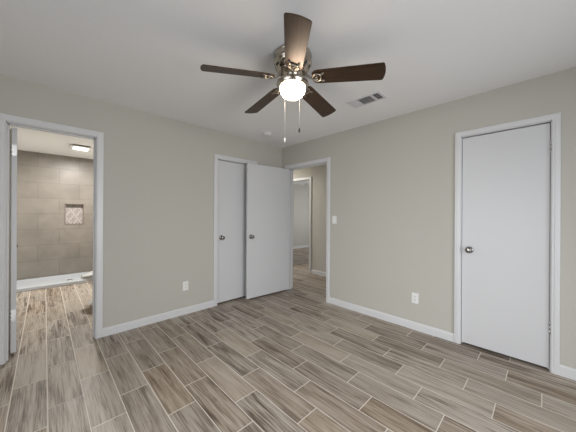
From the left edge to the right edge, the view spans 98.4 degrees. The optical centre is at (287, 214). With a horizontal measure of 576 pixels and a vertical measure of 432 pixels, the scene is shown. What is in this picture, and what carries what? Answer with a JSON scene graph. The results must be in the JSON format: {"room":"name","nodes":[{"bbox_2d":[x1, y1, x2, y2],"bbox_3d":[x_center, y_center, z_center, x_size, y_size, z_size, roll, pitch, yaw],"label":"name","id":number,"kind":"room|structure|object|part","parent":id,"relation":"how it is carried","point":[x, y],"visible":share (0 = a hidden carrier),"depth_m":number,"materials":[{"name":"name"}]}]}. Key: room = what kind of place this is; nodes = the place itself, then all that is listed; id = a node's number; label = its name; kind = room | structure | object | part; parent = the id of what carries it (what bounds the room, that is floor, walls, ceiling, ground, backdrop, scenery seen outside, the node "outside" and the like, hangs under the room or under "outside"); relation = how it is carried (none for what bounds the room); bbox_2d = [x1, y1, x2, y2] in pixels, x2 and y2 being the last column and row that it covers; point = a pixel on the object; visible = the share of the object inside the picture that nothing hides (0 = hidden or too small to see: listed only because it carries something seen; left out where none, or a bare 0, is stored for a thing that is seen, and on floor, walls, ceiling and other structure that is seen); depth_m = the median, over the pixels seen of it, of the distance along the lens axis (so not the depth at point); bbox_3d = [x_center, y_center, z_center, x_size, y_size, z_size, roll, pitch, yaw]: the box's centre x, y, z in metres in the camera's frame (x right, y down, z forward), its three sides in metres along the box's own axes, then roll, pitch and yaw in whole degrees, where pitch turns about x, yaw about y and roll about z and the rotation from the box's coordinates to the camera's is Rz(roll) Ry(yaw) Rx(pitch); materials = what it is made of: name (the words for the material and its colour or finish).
{"room":"empty bedroom","nodes":[
{"label":"empty bedroom","id":0,"kind":"room"},
{"bbox_2d":[17,150,92,279],"bbox_3d":[-4.612,0.028,5.047,1.790,2.440,0.200,0,0,-44],"label":"wall","id":1,"kind":"structure","parent":0,"point":[47,247],"depth_m":4.88,"materials":[{"name":"beige tile"}]},
{"bbox_2d":[64,203,83,224],"bbox_3d":[-4.423,-0.016,5.151,0.307,0.432,0.096,0,0,-44],"label":"shower niche","id":2,"kind":"object","parent":1,"relation":"attached to","point":[74,214],"visible":1,"depth_m":5.17,"materials":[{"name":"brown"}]},
{"bbox_2d":[0,74,281,327],"bbox_3d":[-1.689,0.043,2.882,4.300,2.440,0.115,0,0,-44],"label":"wall","id":3,"kind":"structure","parent":0,"point":[158,179],"depth_m":2.89,"materials":[{"name":"grey paint"}]},
{"bbox_2d":[9,127,17,352],"bbox_3d":[-2.700,0.226,2.409,0.625,2.016,0.166,0,0,36],"label":"door","id":4,"kind":"structure","parent":3,"relation":"in","point":[13,246],"depth_m":2.23,"materials":[{"name":"grey paint"}]},
{"bbox_2d":[0,113,103,364],"bbox_3d":[-2.218,0.204,2.365,0.728,2.113,0.157,0,0,-44],"label":"door frame","id":5,"kind":"structure","parent":3,"relation":"attached to","point":[6,120],"depth_m":2.22,"materials":[{"name":"white wood"}]},
{"bbox_2d":[103,300,213,336],"bbox_3d":[-1.619,1.221,2.866,4.187,0.086,0.013,0,0,-44],"label":"baseboard","id":6,"kind":"structure","parent":3,"relation":"attached to","point":[107,331],"depth_m":2.91,"materials":[{"name":"white wood"}]},
{"bbox_2d":[183,281,187,290],"bbox_3d":[-1.306,0.906,3.175,0.072,0.116,0.008,0,0,-44],"label":"wall outlet","id":7,"kind":"object","parent":3,"relation":"attached to","point":[185,284],"visible":1,"depth_m":3.17,"materials":[{"name":"white plastic"}]},
{"bbox_2d":[217,160,246,302],"bbox_3d":[-0.764,0.236,3.698,0.625,2.016,0.101,0,0,-44],"label":"door","id":8,"kind":"structure","parent":3,"relation":"in","point":[231,277],"depth_m":3.66,"materials":[{"name":"grey paint"}]},
{"bbox_2d":[213,154,256,305],"bbox_3d":[-0.802,0.212,3.736,0.737,2.113,0.136,0,0,-44],"label":"door frame","id":9,"kind":"structure","parent":3,"relation":"attached to","point":[217,157],"depth_m":3.45,"materials":[{"name":"white wood"}]},
{"bbox_2d":[0,247,575,431],"bbox_3d":[0.675,1.326,4.247,9.600,0.100,8.550,0,0,-44],"label":"floor","id":10,"kind":"structure","parent":0,"point":[290,360],"depth_m":1.99,"materials":[{"name":"brown tile"}]},
{"bbox_2d":[17,272,88,292],"bbox_3d":[-4.251,1.219,4.671,1.786,0.062,0.848,0,0,-44],"label":"shower pan","id":11,"kind":"object","parent":10,"relation":"on","point":[68,279],"visible":0.52,"depth_m":4.49,"materials":[{"name":"white plastic"}]},
{"bbox_2d":[81,270,92,305],"bbox_3d":[-2.562,0.881,3.659,0.750,0.755,0.450,0,0,-44],"label":"toilet","id":12,"kind":"object","parent":10,"relation":"on","point":[88,276],"visible":0.14,"depth_m":3.41,"materials":[{"name":"white ceramic"}]},
{"bbox_3d":[-2.624,0.868,3.597,0.574,0.018,0.376,0,0,-44],"label":"seat","id":13,"kind":"part","parent":12,"relation":"part of","materials":[{"name":"white ceramic"}]},
{"bbox_3d":[-2.623,0.804,3.599,0.574,0.100,0.376,0,0,-44],"label":"lid","id":14,"kind":"part","parent":12,"relation":"part of","materials":[{"name":"white ceramic"}]},
{"bbox_3d":[-2.572,1.069,3.650,0.660,0.380,0.366,0,0,-44],"label":"bowl","id":15,"kind":"part","parent":12,"relation":"part of","materials":[{"name":"white ceramic"}]},
{"bbox_2d":[0,0,575,184],"bbox_3d":[0.672,-1.214,4.301,9.650,0.100,8.650,0,0,-44],"label":"ceiling","id":16,"kind":"structure","parent":0,"point":[147,56],"depth_m":1.79,"materials":[{"name":"white paint"}]},
{"bbox_2d":[69,144,92,151],"bbox_3d":[-3.610,-1.164,4.336,0.300,0.046,0.310,0,0,-44],"label":"bathroom ceiling light","id":17,"kind":"object","parent":16,"relation":"attached to","point":[74,146],"visible":1,"depth_m":4.28,"materials":[{"name":"white"}]},
{"bbox_2d":[263,132,271,136],"bbox_3d":[-0.295,-1.150,3.551,0.124,0.038,0.124,0,0,-44],"label":"smoke detector","id":18,"kind":"object","parent":16,"relation":"attached to","point":[267,134],"visible":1,"depth_m":3.51,"materials":[{"name":"white plastic"}]},
{"bbox_2d":[200,13,385,142],"bbox_3d":[0.027,-0.863,1.854,1.222,0.608,1.213,0,0,-44],"label":"ceiling fan","id":19,"kind":"object","parent":16,"relation":"hanging from","point":[292,59],"visible":1,"depth_m":1.72,"materials":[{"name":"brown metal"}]},
{"bbox_3d":[-0.336,-0.969,1.692,0.491,0.071,0.139,0,0,-19],"label":"blade","id":20,"kind":"part","parent":19,"relation":"part of","materials":[{"name":"brown wood"}]},
{"bbox_3d":[-0.204,-0.968,2.133,0.139,0.071,0.491,0,0,-37],"label":"blade","id":21,"kind":"part","parent":19,"relation":"part of","materials":[{"name":"brown wood"}]},
{"bbox_3d":[0.033,-0.893,1.822,0.186,0.083,0.186,0,0,-44],"label":"glass globe","id":22,"kind":"part","parent":19,"relation":"part of","materials":[{"name":"white glass"}]},
{"bbox_3d":[0.043,-0.967,1.430,0.139,0.071,0.491,0,0,-1],"label":"blade","id":23,"kind":"part","parent":19,"relation":"part of","materials":[{"name":"brown wood"}]},
{"bbox_3d":[0.256,-0.965,2.145,0.139,0.071,0.491,0,0,35],"label":"blade","id":24,"kind":"part","parent":19,"relation":"part of","materials":[{"name":"brown wood"}]},
{"bbox_3d":[0.409,-0.965,1.710,0.491,0.071,0.139,0,0,17],"label":"blade","id":25,"kind":"part","parent":19,"relation":"part of","materials":[{"name":"brown wood"}]},
{"bbox_2d":[347,91,386,107],"bbox_3d":[0.792,-1.159,2.512,0.180,0.009,0.346,0,0,-44],"label":"ceiling vent","id":26,"kind":"object","parent":16,"relation":"in","point":[375,96],"visible":1,"depth_m":2.50,"materials":[{"name":"white metal"}]},
{"bbox_2d":[293,184,308,246],"bbox_3d":[1.337,0.060,7.582,4.000,2.440,4.200,0,0,-44],"label":"wall","id":27,"kind":"structure","parent":0,"point":[300,192],"depth_m":9.54,"materials":[{"name":"grey paint"}]},
{"bbox_2d":[293,245,308,248],"bbox_3d":[-0.099,1.229,8.971,3.900,0.086,0.013,0,0,-44],"label":"baseboard","id":28,"kind":"structure","parent":27,"relation":"attached to","point":[304,246],"depth_m":9.55,"materials":[{"name":"white wood"}]},
{"bbox_2d":[293,164,326,271],"bbox_3d":[1.271,0.059,4.718,0.100,2.440,8.200,0,0,-44],"label":"wall","id":29,"kind":"structure","parent":0,"point":[318,173],"depth_m":5.29,"materials":[{"name":"grey paint"}]},
{"bbox_2d":[293,176,311,272],"bbox_3d":[0.235,0.217,5.776,0.142,2.113,0.906,0,0,-44],"label":"door frame","id":30,"kind":"structure","parent":29,"relation":"attached to","point":[309,179],"depth_m":5.42,"materials":[{"name":"white wood"}]},
{"bbox_2d":[282,67,575,368],"bbox_3d":[0.803,0.057,3.491,0.115,2.440,7.100,0,0,-44],"label":"wall","id":31,"kind":"structure","parent":0,"point":[392,180],"depth_m":2.78,"materials":[{"name":"grey paint"}]},
{"bbox_2d":[246,163,289,298],"bbox_3d":[-0.300,0.239,3.948,0.830,2.016,0.166,0,0,-40],"label":"door","id":32,"kind":"structure","parent":31,"relation":"in","point":[267,187],"depth_m":3.90,"materials":[{"name":"grey paint"}]},
{"bbox_2d":[285,157,329,302],"bbox_3d":[0.324,0.218,3.980,0.157,2.113,0.938,0,0,-44],"label":"door frame","id":33,"kind":"structure","parent":31,"relation":"attached to","point":[323,161],"depth_m":3.83,"materials":[{"name":"white wood"}]},
{"bbox_2d":[332,216,336,223],"bbox_3d":[0.658,0.071,3.546,0.016,0.116,0.072,0,0,-44],"label":"light switch","id":34,"kind":"object","parent":31,"relation":"attached to","point":[334,218],"visible":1,"depth_m":3.54,"materials":[{"name":"white plastic"}]},
{"bbox_2d":[412,292,418,303],"bbox_3d":[1.415,0.927,2.773,0.008,0.116,0.072,0,0,-44],"label":"wall outlet","id":35,"kind":"object","parent":31,"relation":"attached to","point":[415,296],"visible":1,"depth_m":2.77,"materials":[{"name":"white plastic"}]},
{"bbox_2d":[329,297,575,380],"bbox_3d":[1.555,1.238,2.624,0.013,0.086,4.800,0,0,-44],"label":"baseboard","id":36,"kind":"structure","parent":31,"relation":"attached to","point":[567,372],"depth_m":2.81,"materials":[{"name":"white wood"}]},
{"bbox_2d":[462,123,551,367],"bbox_3d":[1.929,0.251,2.248,0.101,2.016,0.620,0,0,-44],"label":"door","id":37,"kind":"structure","parent":31,"relation":"in","point":[506,174],"depth_m":2.23,"materials":[{"name":"grey paint"}]},
{"bbox_3d":[1.748,0.340,2.407,0.066,0.065,0.065,0,0,-44],"label":"knob","id":38,"kind":"part","parent":37,"relation":"part of","materials":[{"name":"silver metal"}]},
{"bbox_2d":[454,112,560,375],"bbox_3d":[1.968,0.231,2.285,0.136,2.105,0.718,0,0,-44],"label":"door frame","id":39,"kind":"structure","parent":31,"relation":"attached to","point":[554,119],"depth_m":2.03,"materials":[{"name":"white wood"}]},
{"bbox_3d":[-0.309,0.051,4.152,2.950,2.440,4.800,0,0,-44],"label":"wall","id":40,"kind":"structure","parent":0,"visible":0},
{"bbox_2d":[311,270,325,276],"bbox_3d":[0.351,1.232,4.804,1.085,0.086,4.600,0,0,-44],"label":"baseboard","id":41,"kind":"structure","parent":40,"relation":"attached to","point":[315,272],"depth_m":5.26,"materials":[{"name":"white wood"}]}
]}

